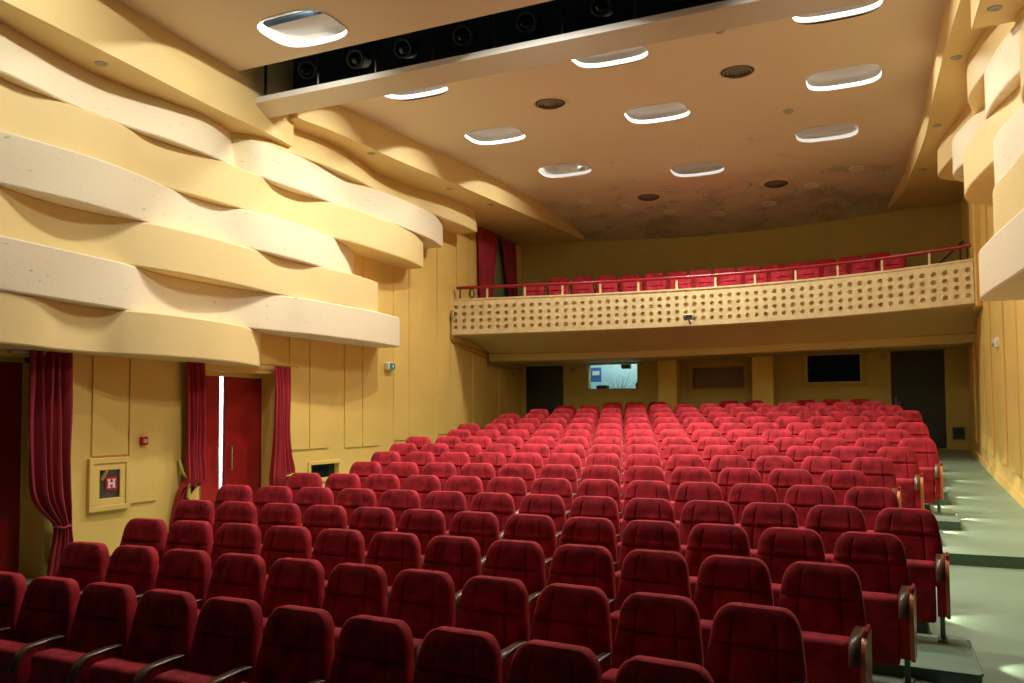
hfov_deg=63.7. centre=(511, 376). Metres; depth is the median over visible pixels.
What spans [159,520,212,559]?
seat
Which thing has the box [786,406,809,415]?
seat
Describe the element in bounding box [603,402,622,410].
seat
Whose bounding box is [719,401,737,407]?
seat
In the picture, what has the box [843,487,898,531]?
seat
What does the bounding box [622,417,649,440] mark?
seat
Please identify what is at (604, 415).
seat
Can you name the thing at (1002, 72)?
band
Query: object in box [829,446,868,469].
seat
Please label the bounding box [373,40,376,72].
rod
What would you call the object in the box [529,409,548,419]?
seat
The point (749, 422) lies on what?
seat
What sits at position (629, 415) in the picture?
seat
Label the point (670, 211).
recessed light
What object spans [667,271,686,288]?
seat
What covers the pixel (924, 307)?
balcony
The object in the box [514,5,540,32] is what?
spotlight
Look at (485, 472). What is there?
seat
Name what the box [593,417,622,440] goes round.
seat
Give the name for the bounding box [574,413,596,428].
seat
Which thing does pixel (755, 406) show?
seat
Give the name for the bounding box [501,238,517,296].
curtain
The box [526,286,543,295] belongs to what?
seat
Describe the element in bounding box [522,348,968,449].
wall
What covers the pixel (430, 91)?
ceiling light
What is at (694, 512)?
seat
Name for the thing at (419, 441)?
seat
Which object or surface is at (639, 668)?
seat
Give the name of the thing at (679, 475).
seat
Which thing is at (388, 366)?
exit light
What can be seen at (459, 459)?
seat
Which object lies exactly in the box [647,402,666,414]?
seat
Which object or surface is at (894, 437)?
seat
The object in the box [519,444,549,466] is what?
seat
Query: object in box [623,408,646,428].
seat
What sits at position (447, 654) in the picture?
seat
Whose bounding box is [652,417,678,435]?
seat
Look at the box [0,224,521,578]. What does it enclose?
wall
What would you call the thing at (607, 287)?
seat
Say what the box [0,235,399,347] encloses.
band
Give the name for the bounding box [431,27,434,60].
rod
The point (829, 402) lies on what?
seat
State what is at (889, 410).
seat
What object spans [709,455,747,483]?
seat
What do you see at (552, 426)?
seat
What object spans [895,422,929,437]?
seat
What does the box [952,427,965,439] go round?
air vent
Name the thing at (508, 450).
seat
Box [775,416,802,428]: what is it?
seat
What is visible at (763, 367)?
wall pillar
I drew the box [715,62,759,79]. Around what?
ceiling vent
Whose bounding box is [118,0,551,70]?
ceiling
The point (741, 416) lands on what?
seat
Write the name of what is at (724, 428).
seat
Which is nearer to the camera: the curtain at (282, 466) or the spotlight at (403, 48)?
the spotlight at (403, 48)
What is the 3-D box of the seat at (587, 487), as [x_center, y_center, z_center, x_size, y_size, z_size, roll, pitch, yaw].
[0.852,1.608,8.879,0.577,0.977,0.537,-2,-3,24]
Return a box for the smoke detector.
[783,109,792,113]
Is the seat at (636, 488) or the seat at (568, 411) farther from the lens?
the seat at (568, 411)
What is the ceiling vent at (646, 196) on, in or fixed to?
in the ceiling at (742, 125)
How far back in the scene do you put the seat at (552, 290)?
19.48 m
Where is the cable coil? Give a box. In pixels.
[469,289,474,297]
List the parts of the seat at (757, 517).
seat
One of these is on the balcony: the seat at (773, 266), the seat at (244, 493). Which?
the seat at (773, 266)
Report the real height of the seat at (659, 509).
0.977 m
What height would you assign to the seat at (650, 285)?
0.977 m
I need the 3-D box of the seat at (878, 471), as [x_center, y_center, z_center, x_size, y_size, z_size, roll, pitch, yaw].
[4.103,1.419,9.420,0.615,0.977,0.537,-2,-3,28]
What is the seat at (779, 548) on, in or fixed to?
on the platform at (877, 678)
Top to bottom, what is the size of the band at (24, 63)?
0.660 m
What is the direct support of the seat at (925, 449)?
on the platform at (946, 521)
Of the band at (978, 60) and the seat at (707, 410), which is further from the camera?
the seat at (707, 410)
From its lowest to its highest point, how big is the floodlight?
0.212 m
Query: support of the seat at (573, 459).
on the platform
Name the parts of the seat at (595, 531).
armrest, backrest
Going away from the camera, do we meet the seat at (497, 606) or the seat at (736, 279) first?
the seat at (497, 606)
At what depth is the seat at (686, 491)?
8.58 m
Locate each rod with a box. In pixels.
[260,363,298,367]
[262,65,266,95]
[315,53,319,84]
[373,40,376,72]
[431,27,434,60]
[480,227,517,244]
[491,13,495,48]
[559,0,564,34]
[632,0,637,19]
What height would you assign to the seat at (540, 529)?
0.977 m
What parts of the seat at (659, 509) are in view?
seat, backrest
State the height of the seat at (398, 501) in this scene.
0.977 m
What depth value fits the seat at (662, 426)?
14.54 m
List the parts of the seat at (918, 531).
backrest, seat, armrest, leg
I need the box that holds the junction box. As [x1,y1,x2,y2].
[880,353,885,358]
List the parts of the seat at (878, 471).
backrest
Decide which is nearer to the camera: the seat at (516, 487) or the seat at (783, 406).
the seat at (516, 487)
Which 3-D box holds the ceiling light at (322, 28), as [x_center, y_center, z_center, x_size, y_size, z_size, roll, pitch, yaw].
[-2.700,-4.556,10.635,1.102,0.167,0.877,-2,-3,24]
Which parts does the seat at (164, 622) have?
armrest, seat, backrest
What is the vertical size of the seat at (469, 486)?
0.977 m
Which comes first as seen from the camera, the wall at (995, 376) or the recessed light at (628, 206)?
the wall at (995, 376)
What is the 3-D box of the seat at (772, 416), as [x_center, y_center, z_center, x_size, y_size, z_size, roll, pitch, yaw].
[4.947,1.137,15.442,0.577,0.977,0.537,-2,-3,26]
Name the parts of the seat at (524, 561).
backrest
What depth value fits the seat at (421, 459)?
11.97 m
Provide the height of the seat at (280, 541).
0.977 m
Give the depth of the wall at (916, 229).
21.09 m
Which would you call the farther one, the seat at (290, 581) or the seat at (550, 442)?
the seat at (550, 442)
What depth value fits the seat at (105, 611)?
5.40 m
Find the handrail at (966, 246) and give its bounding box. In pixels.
[456,244,970,297]
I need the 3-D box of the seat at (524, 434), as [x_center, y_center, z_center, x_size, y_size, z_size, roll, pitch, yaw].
[0.006,1.414,14.409,0.577,0.977,0.537,-1,-3,19]
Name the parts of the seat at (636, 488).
seat, backrest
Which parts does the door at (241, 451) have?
handle, handle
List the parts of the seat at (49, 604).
armrest, seat, backrest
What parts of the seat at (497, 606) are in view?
backrest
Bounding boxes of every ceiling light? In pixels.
[256,10,347,47]
[383,85,447,99]
[464,126,525,144]
[538,162,591,177]
[570,46,648,68]
[624,102,689,123]
[670,161,724,177]
[791,0,883,22]
[795,123,858,142]
[805,64,881,91]
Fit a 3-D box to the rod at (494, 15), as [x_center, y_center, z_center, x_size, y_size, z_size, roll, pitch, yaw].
[-0.231,-5.266,10.794,0.095,2.020,0.100,-2,-3,24]
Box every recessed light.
[94,61,107,66]
[579,199,592,203]
[621,204,634,209]
[663,209,676,214]
[713,211,727,215]
[762,201,776,206]
[804,182,819,187]
[849,165,865,171]
[950,55,962,59]
[987,4,1002,11]
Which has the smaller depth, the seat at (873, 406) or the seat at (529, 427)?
the seat at (529, 427)
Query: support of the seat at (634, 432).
on the platform
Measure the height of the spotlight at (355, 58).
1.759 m
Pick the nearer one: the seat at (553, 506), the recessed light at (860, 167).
the seat at (553, 506)
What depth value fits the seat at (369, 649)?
4.47 m
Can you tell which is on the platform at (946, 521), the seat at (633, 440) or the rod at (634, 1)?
the seat at (633, 440)
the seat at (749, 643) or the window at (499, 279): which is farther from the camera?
the window at (499, 279)
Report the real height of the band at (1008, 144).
0.570 m
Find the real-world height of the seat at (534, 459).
0.977 m
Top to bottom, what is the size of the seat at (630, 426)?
0.977 m
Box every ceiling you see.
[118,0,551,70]
[255,0,946,240]
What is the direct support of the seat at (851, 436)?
on the platform
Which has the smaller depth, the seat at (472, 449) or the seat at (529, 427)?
the seat at (472, 449)
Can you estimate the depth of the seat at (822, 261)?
18.64 m
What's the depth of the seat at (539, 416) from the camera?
17.46 m
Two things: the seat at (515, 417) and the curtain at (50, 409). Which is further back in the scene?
the seat at (515, 417)
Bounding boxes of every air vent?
[308,459,340,481]
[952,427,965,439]
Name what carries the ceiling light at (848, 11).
attached to the ceiling at (742, 125)
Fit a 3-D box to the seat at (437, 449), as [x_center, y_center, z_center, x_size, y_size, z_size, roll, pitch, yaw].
[-1.297,1.529,12.816,0.577,0.977,0.537,-1,-3,19]
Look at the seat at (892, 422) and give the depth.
13.82 m
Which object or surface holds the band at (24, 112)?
attached to the wall at (346, 406)
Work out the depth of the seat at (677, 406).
18.30 m
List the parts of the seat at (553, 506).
backrest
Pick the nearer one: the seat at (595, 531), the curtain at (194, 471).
the seat at (595, 531)
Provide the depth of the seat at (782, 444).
11.90 m
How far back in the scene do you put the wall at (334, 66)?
11.73 m
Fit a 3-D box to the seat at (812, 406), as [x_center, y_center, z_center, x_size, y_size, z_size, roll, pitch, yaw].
[6.197,1.009,16.925,0.577,0.977,0.537,-2,-3,27]
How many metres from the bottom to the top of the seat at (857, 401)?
0.977 m
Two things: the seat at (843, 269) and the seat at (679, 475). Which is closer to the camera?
the seat at (679, 475)
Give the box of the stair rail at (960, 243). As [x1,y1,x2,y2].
[939,241,963,262]
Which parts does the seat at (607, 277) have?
backrest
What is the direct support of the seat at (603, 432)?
on the platform
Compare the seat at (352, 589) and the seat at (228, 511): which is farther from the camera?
the seat at (228, 511)
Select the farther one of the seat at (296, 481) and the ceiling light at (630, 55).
the ceiling light at (630, 55)
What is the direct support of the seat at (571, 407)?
on the platform
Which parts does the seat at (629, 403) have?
backrest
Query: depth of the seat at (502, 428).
15.68 m
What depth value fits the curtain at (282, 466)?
13.21 m
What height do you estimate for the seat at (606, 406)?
0.977 m
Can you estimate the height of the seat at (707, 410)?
0.977 m
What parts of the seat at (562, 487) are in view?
backrest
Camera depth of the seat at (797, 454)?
10.87 m
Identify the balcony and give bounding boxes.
[452,258,979,364]
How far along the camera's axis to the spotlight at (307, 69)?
12.16 m
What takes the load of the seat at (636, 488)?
on the platform at (921, 626)
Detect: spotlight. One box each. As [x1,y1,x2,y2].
[294,55,316,79]
[346,43,370,68]
[393,32,418,58]
[452,19,477,45]
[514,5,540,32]
[589,0,616,16]
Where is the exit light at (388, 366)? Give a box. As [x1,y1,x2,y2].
[385,362,394,369]
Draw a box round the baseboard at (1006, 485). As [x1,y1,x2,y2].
[968,444,1023,507]
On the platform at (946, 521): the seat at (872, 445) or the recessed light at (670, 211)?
the seat at (872, 445)
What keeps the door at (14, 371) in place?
in the wall at (346, 406)
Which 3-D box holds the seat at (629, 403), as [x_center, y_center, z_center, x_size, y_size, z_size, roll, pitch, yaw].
[2.840,1.079,19.482,0.577,0.977,0.537,-1,-3,22]
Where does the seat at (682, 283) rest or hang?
on the balcony
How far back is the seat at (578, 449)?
12.19 m
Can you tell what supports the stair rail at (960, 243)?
on the balcony
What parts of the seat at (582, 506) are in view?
armrest, backrest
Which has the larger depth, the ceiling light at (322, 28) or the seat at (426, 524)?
the ceiling light at (322, 28)
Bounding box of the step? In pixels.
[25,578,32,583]
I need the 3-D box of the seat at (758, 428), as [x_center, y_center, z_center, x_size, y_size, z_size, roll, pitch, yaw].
[4.173,1.251,13.687,0.577,0.977,0.537,-2,-3,26]
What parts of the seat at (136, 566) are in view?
backrest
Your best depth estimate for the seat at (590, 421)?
16.10 m
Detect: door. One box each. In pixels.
[0,356,28,577]
[199,371,274,504]
[526,366,563,415]
[891,350,945,447]
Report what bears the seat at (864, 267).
on the balcony
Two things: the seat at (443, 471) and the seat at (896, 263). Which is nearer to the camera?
the seat at (443, 471)
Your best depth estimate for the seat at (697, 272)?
19.74 m
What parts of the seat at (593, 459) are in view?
backrest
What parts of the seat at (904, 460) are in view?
backrest, seat, armrest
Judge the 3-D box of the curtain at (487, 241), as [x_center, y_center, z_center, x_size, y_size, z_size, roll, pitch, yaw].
[-0.588,-2.580,20.568,0.174,2.101,1.136,-2,-3,24]
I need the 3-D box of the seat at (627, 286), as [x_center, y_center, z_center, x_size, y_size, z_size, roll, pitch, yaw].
[2.715,-1.802,19.071,0.554,0.977,0.537,-1,-3,15]
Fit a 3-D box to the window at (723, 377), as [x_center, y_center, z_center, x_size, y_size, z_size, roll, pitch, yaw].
[5.111,0.025,20.428,1.520,0.800,0.112,-2,-3,24]
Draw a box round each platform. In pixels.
[872,632,983,682]
[872,673,930,682]
[917,621,928,632]
[924,504,930,510]
[932,512,960,530]
[934,487,948,504]
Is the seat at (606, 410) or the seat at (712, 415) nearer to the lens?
the seat at (712, 415)
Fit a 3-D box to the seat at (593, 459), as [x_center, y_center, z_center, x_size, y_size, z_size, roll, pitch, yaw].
[1.122,1.508,10.844,0.577,0.977,0.537,-2,-3,23]
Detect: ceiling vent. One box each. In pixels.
[530,96,569,110]
[634,192,662,201]
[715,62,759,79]
[761,178,791,188]
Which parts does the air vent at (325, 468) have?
panel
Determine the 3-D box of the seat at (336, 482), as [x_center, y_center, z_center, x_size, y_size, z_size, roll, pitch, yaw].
[-2.198,1.688,10.106,0.577,0.977,0.537,-1,-3,20]
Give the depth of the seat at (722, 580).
5.47 m
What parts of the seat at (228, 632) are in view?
armrest, seat, backrest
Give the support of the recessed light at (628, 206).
in the ceiling at (742, 125)
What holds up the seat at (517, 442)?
on the platform at (946, 521)
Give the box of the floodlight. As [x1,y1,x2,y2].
[683,314,693,323]
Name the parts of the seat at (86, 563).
backrest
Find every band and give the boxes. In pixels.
[0,22,234,165]
[0,78,422,268]
[0,130,353,273]
[0,186,377,311]
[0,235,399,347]
[0,291,260,367]
[230,129,476,234]
[231,139,442,248]
[937,7,1023,180]
[952,16,1023,181]
[963,21,1023,205]
[978,209,1023,301]
[993,104,1023,184]
[993,152,1023,234]
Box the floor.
[928,449,1023,682]
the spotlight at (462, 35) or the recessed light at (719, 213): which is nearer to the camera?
the spotlight at (462, 35)
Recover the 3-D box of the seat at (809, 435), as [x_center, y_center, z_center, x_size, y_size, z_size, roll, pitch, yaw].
[4.533,1.289,12.475,0.577,0.977,0.537,-2,-3,27]
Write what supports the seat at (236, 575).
on the platform
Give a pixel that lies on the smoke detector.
(787, 111)
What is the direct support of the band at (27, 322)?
attached to the wall at (346, 406)
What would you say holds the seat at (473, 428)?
on the platform at (945, 502)
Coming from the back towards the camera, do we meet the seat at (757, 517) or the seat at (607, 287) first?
the seat at (607, 287)
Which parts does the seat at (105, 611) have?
armrest, seat, backrest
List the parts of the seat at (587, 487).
backrest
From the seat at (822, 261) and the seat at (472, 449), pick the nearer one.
the seat at (472, 449)
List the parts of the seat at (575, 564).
armrest, backrest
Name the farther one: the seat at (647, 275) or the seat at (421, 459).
the seat at (647, 275)
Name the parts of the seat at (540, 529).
backrest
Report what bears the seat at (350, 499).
on the platform at (954, 661)
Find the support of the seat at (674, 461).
on the platform
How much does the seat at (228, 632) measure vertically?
0.977 m
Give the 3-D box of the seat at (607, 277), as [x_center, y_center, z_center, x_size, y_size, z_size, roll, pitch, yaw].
[2.233,-2.011,20.057,0.554,0.977,0.537,-1,-3,13]
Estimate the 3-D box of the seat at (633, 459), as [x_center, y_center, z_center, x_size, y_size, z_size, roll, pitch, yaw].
[1.623,1.494,10.625,0.577,0.977,0.537,-2,-3,24]
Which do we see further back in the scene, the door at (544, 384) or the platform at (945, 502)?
the door at (544, 384)
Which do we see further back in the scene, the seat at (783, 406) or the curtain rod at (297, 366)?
the seat at (783, 406)
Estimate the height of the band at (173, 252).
0.580 m
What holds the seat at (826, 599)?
on the platform
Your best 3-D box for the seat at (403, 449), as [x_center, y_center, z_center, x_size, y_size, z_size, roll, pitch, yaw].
[-1.819,1.541,12.988,0.577,0.977,0.537,-1,-3,18]
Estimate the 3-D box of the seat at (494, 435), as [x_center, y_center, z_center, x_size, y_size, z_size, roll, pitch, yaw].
[-0.514,1.426,14.586,0.577,0.977,0.537,-1,-3,18]
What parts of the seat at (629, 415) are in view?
backrest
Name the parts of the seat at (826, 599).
backrest, seat, armrest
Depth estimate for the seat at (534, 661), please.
3.95 m
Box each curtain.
[28,350,73,576]
[169,362,205,530]
[269,366,294,485]
[478,227,496,297]
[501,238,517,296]
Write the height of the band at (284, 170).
0.550 m
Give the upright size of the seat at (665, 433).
0.977 m
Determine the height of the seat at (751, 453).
0.977 m
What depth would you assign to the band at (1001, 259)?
8.63 m
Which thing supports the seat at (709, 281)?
on the balcony
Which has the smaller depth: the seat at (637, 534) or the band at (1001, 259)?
the seat at (637, 534)
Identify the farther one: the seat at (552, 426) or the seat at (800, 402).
the seat at (800, 402)
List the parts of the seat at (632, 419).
backrest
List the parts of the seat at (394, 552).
seat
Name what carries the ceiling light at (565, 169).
attached to the ceiling at (742, 125)
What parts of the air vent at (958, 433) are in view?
louvre panel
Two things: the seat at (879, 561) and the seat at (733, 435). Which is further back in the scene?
the seat at (733, 435)
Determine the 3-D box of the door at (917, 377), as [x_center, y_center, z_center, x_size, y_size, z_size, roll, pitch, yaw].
[9.151,0.507,18.589,1.070,2.195,0.126,-2,-3,24]
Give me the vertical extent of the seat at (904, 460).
0.977 m
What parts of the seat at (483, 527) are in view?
backrest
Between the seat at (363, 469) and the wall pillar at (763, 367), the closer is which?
the seat at (363, 469)
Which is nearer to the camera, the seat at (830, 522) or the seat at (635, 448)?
the seat at (830, 522)
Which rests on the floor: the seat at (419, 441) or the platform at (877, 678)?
the platform at (877, 678)
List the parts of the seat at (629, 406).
backrest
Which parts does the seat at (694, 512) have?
seat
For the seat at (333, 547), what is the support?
on the platform
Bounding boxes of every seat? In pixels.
[0,571,25,640]
[0,576,79,682]
[8,582,136,682]
[26,541,108,590]
[66,588,196,682]
[80,545,158,595]
[109,518,166,565]
[132,596,262,682]
[136,548,210,609]
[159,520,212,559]
[167,499,214,536]
[196,553,265,618]
[208,605,334,682]
[210,523,260,573]
[213,501,256,541]
[214,485,252,520]
[254,486,292,521]
[257,503,300,548]
[260,525,311,582]
[261,557,324,636]
[287,473,321,502]
[294,487,333,526]
[302,505,346,556]
[308,615,413,682]
[311,528,364,595]
[322,563,387,653]
[325,473,360,504]
[336,488,375,528]
[348,507,394,559]
[349,461,381,487]
[363,474,399,506]
[365,532,420,600]
[370,451,400,473]
[379,489,420,531]
[385,462,418,489]
[385,569,455,677]
[387,535,480,606]
[389,443,416,461]
[397,509,445,559]
[403,475,440,508]
[404,452,434,474]
[405,436,430,451]
[413,626,501,682]
[414,575,529,669]
[421,443,448,461]
[421,511,499,568]
[422,462,456,490]
[423,491,466,534]
[435,436,461,451]
[438,452,469,475]
[444,476,482,510]
[447,430,471,442]
[447,492,514,535]
[453,443,481,462]
[455,539,545,615]
[457,424,479,435]
[460,463,494,491]
[465,436,491,451]
[469,477,526,510]
[474,452,505,476]
[475,430,500,443]
[481,514,556,574]
[484,424,507,436]
[486,444,515,463]
[492,418,513,429]
[496,436,523,452]
[499,414,519,423]
[499,464,535,492]
[500,494,565,539]
[501,583,611,682]
[504,430,529,443]
[507,639,601,682]
[510,453,542,478]
[511,423,534,437]
[515,478,572,513]
[518,418,540,431]
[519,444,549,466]
[524,413,544,424]
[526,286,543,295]
[527,464,577,494]
[528,436,555,454]
[528,544,615,632]
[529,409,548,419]
[534,429,560,445]
[536,453,581,479]
[539,423,563,439]
[544,277,568,294]
[544,418,567,433]
[545,516,617,585]
[548,285,567,294]
[549,413,570,426]
[552,409,572,420]
[554,444,585,467]
[556,496,619,547]
[557,405,575,418]
[560,437,588,457]
[564,429,591,448]
[565,479,620,520]
[567,423,592,441]
[568,276,591,293]
[571,418,594,434]
[572,284,592,293]
[573,465,621,500]
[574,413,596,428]
[576,408,597,423]
[577,454,621,485]
[579,405,599,419]
[582,444,622,471]
[586,437,622,459]
[589,429,622,451]
[591,423,622,444]
[593,275,615,292]
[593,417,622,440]
[595,413,622,431]
[596,592,703,682]
[597,283,616,292]
[597,408,622,424]
[598,405,622,420]
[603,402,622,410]
[608,549,690,652]
[614,520,681,596]
[614,655,713,682]
[616,498,675,559]
[617,274,638,291]
[619,480,670,533]
[620,454,661,492]
[620,466,665,514]
[621,282,641,291]
[621,444,658,479]
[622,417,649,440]
[622,437,656,467]
[623,402,643,419]
[623,405,645,421]
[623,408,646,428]
[623,413,648,434]
[623,423,651,449]
[623,429,654,458]
[643,273,662,290]
[645,280,666,290]
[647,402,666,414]
[648,404,669,417]
[649,408,672,425]
[651,412,675,430]
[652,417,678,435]
[654,423,682,442]
[657,429,686,453]
[659,437,691,464]
[662,445,697,473]
[665,455,703,487]
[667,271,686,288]
[669,467,711,506]
[670,279,691,288]
[673,404,693,415]
[673,482,722,530]
[675,407,698,420]
[679,412,702,425]
[679,500,734,557]
[682,417,708,431]
[685,523,750,601]
[686,423,713,439]
[690,270,710,287]
[691,429,720,447]
[694,555,773,667]
[695,277,716,287]
[696,437,728,457]
[698,404,719,413]
[702,407,724,418]
[702,445,737,469]
[705,602,808,682]
[707,412,731,423]
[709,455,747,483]
[712,417,738,430]
[714,268,734,285]
[717,468,761,502]
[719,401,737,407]
[719,423,746,437]
[720,275,741,285]
[724,403,745,411]
[726,429,755,445]
[728,483,777,525]
[729,407,752,416]
[734,437,766,455]
[736,412,760,422]
[738,266,759,283]
[740,502,798,557]
[743,417,769,429]
[743,445,779,467]
[744,400,763,406]
[745,273,767,283]
[750,403,771,411]
[752,423,780,436]
[754,456,794,483]
[756,527,825,606]
[757,406,780,416]
[761,429,792,445]
[763,264,783,281]
[766,411,790,422]
[767,469,812,502]
[771,270,793,281]
[773,437,806,455]
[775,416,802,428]
[777,403,798,410]
[778,561,872,682]
[784,485,836,528]
[785,446,823,468]
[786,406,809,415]
[786,423,814,436]
[788,261,809,279]
[795,400,814,405]
[797,267,820,279]
[797,411,821,422]
[798,429,830,445]
[801,456,842,484]
[805,402,826,410]
[805,505,866,562]
[808,416,835,429]
[813,258,835,276]
[813,438,847,456]
[815,406,839,415]
[820,470,867,505]
[821,422,851,437]
[822,399,842,405]
[824,264,847,276]
[828,411,853,421]
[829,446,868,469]
[832,531,916,682]
[833,402,855,410]
[836,430,869,445]
[839,255,861,274]
[841,416,869,429]
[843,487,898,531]
[845,405,870,415]
[849,399,870,405]
[850,457,900,507]
[852,261,876,273]
[855,438,890,456]
[857,422,888,437]
[860,411,886,421]
[862,401,885,410]
[866,252,889,270]
[874,508,950,642]
[876,405,902,415]
[876,416,905,429]
[876,430,910,446]
[876,447,923,508]
[880,257,905,270]
[893,410,922,422]
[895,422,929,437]
[898,438,943,514]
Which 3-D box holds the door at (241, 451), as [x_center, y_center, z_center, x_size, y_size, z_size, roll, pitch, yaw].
[-4.318,1.172,12.725,0.466,2.520,1.822,-2,-3,24]
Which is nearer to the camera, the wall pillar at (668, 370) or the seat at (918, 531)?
the seat at (918, 531)
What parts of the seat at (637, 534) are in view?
seat, backrest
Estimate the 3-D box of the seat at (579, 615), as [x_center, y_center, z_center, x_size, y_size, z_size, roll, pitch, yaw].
[0.255,1.759,4.853,0.577,0.977,0.537,-2,-3,29]
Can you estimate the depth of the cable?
20.01 m
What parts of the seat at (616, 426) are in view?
backrest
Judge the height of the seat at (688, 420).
0.977 m
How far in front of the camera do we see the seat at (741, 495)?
8.33 m
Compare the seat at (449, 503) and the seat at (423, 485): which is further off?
the seat at (423, 485)
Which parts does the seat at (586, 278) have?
backrest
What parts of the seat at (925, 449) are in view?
backrest, seat, armrest, leg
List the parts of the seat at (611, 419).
backrest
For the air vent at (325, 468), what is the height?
0.360 m
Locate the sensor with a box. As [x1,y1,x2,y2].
[991,338,998,347]
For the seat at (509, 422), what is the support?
on the platform
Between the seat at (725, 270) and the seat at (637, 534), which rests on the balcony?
the seat at (725, 270)
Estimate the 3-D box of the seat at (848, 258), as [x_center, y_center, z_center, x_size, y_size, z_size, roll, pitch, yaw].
[7.417,-2.209,18.218,0.554,0.977,0.537,-2,-3,32]
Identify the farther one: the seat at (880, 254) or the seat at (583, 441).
the seat at (880, 254)
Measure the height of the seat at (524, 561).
0.977 m
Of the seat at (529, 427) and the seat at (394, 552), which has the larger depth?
the seat at (529, 427)
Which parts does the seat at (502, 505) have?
backrest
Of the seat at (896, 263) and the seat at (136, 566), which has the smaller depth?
the seat at (136, 566)
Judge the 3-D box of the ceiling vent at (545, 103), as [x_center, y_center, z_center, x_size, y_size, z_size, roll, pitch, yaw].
[0.637,-4.530,13.739,0.660,0.062,0.660,-2,-3,24]
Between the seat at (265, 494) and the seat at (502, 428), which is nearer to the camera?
the seat at (265, 494)
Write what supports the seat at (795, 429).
on the platform at (945, 502)
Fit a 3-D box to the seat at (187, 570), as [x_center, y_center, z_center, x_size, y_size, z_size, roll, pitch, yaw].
[-2.681,1.850,6.325,0.577,0.977,0.537,-2,-3,24]
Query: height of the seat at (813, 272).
0.977 m
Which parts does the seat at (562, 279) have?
backrest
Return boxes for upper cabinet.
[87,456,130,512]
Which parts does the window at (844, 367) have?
pane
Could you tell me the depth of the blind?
20.47 m
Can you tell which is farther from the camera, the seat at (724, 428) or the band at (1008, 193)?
the seat at (724, 428)
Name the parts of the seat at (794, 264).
backrest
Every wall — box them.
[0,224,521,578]
[219,376,222,488]
[263,0,723,89]
[521,203,962,295]
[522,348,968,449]
[961,196,1023,495]
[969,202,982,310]
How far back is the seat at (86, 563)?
6.87 m
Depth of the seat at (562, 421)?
16.29 m
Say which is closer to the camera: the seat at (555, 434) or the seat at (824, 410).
the seat at (555, 434)
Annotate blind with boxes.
[693,367,743,388]
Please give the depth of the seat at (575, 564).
5.97 m
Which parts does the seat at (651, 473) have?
backrest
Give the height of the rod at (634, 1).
2.020 m
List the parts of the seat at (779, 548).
seat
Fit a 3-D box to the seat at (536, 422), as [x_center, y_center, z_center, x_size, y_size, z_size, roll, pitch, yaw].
[0.258,1.306,16.342,0.577,0.977,0.537,-1,-3,19]
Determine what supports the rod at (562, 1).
hanging from the wall at (334, 66)
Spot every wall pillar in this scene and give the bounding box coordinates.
[658,360,680,411]
[752,356,775,405]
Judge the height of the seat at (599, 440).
0.977 m
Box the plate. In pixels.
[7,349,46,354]
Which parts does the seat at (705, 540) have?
seat, backrest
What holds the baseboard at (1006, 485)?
attached to the wall at (995, 376)
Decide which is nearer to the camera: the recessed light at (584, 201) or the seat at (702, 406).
the seat at (702, 406)
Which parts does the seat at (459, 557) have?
backrest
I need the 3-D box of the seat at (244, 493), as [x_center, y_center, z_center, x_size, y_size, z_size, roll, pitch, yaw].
[-3.356,1.757,9.525,0.577,0.977,0.537,-1,-3,20]
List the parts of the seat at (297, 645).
armrest, backrest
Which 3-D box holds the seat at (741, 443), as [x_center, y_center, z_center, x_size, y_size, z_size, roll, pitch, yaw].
[3.420,1.371,11.981,0.577,0.977,0.537,-2,-3,25]
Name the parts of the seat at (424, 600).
seat, backrest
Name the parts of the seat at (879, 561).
backrest, seat, armrest, leg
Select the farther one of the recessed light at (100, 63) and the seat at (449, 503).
the recessed light at (100, 63)
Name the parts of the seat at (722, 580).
seat, backrest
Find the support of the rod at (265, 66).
hanging from the wall at (334, 66)
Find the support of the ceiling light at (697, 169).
attached to the ceiling at (742, 125)
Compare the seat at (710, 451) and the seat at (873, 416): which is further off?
the seat at (873, 416)
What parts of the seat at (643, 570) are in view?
armrest, seat, backrest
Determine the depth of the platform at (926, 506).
10.98 m
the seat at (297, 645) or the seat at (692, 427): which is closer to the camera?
the seat at (297, 645)
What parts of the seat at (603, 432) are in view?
backrest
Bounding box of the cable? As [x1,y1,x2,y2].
[450,313,521,377]
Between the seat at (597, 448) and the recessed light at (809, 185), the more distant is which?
the recessed light at (809, 185)
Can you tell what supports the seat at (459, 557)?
on the platform
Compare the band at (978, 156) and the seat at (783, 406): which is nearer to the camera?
the band at (978, 156)
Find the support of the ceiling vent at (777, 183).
in the ceiling at (742, 125)
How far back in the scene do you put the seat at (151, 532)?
7.79 m
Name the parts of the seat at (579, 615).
armrest, backrest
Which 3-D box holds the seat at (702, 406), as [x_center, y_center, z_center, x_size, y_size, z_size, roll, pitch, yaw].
[4.226,1.069,17.881,0.577,0.977,0.537,-2,-3,24]
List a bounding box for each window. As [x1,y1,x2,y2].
[493,237,506,296]
[586,362,638,389]
[687,361,749,393]
[801,352,866,386]
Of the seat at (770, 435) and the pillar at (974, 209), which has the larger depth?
the pillar at (974, 209)
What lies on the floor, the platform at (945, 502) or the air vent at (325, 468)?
the platform at (945, 502)

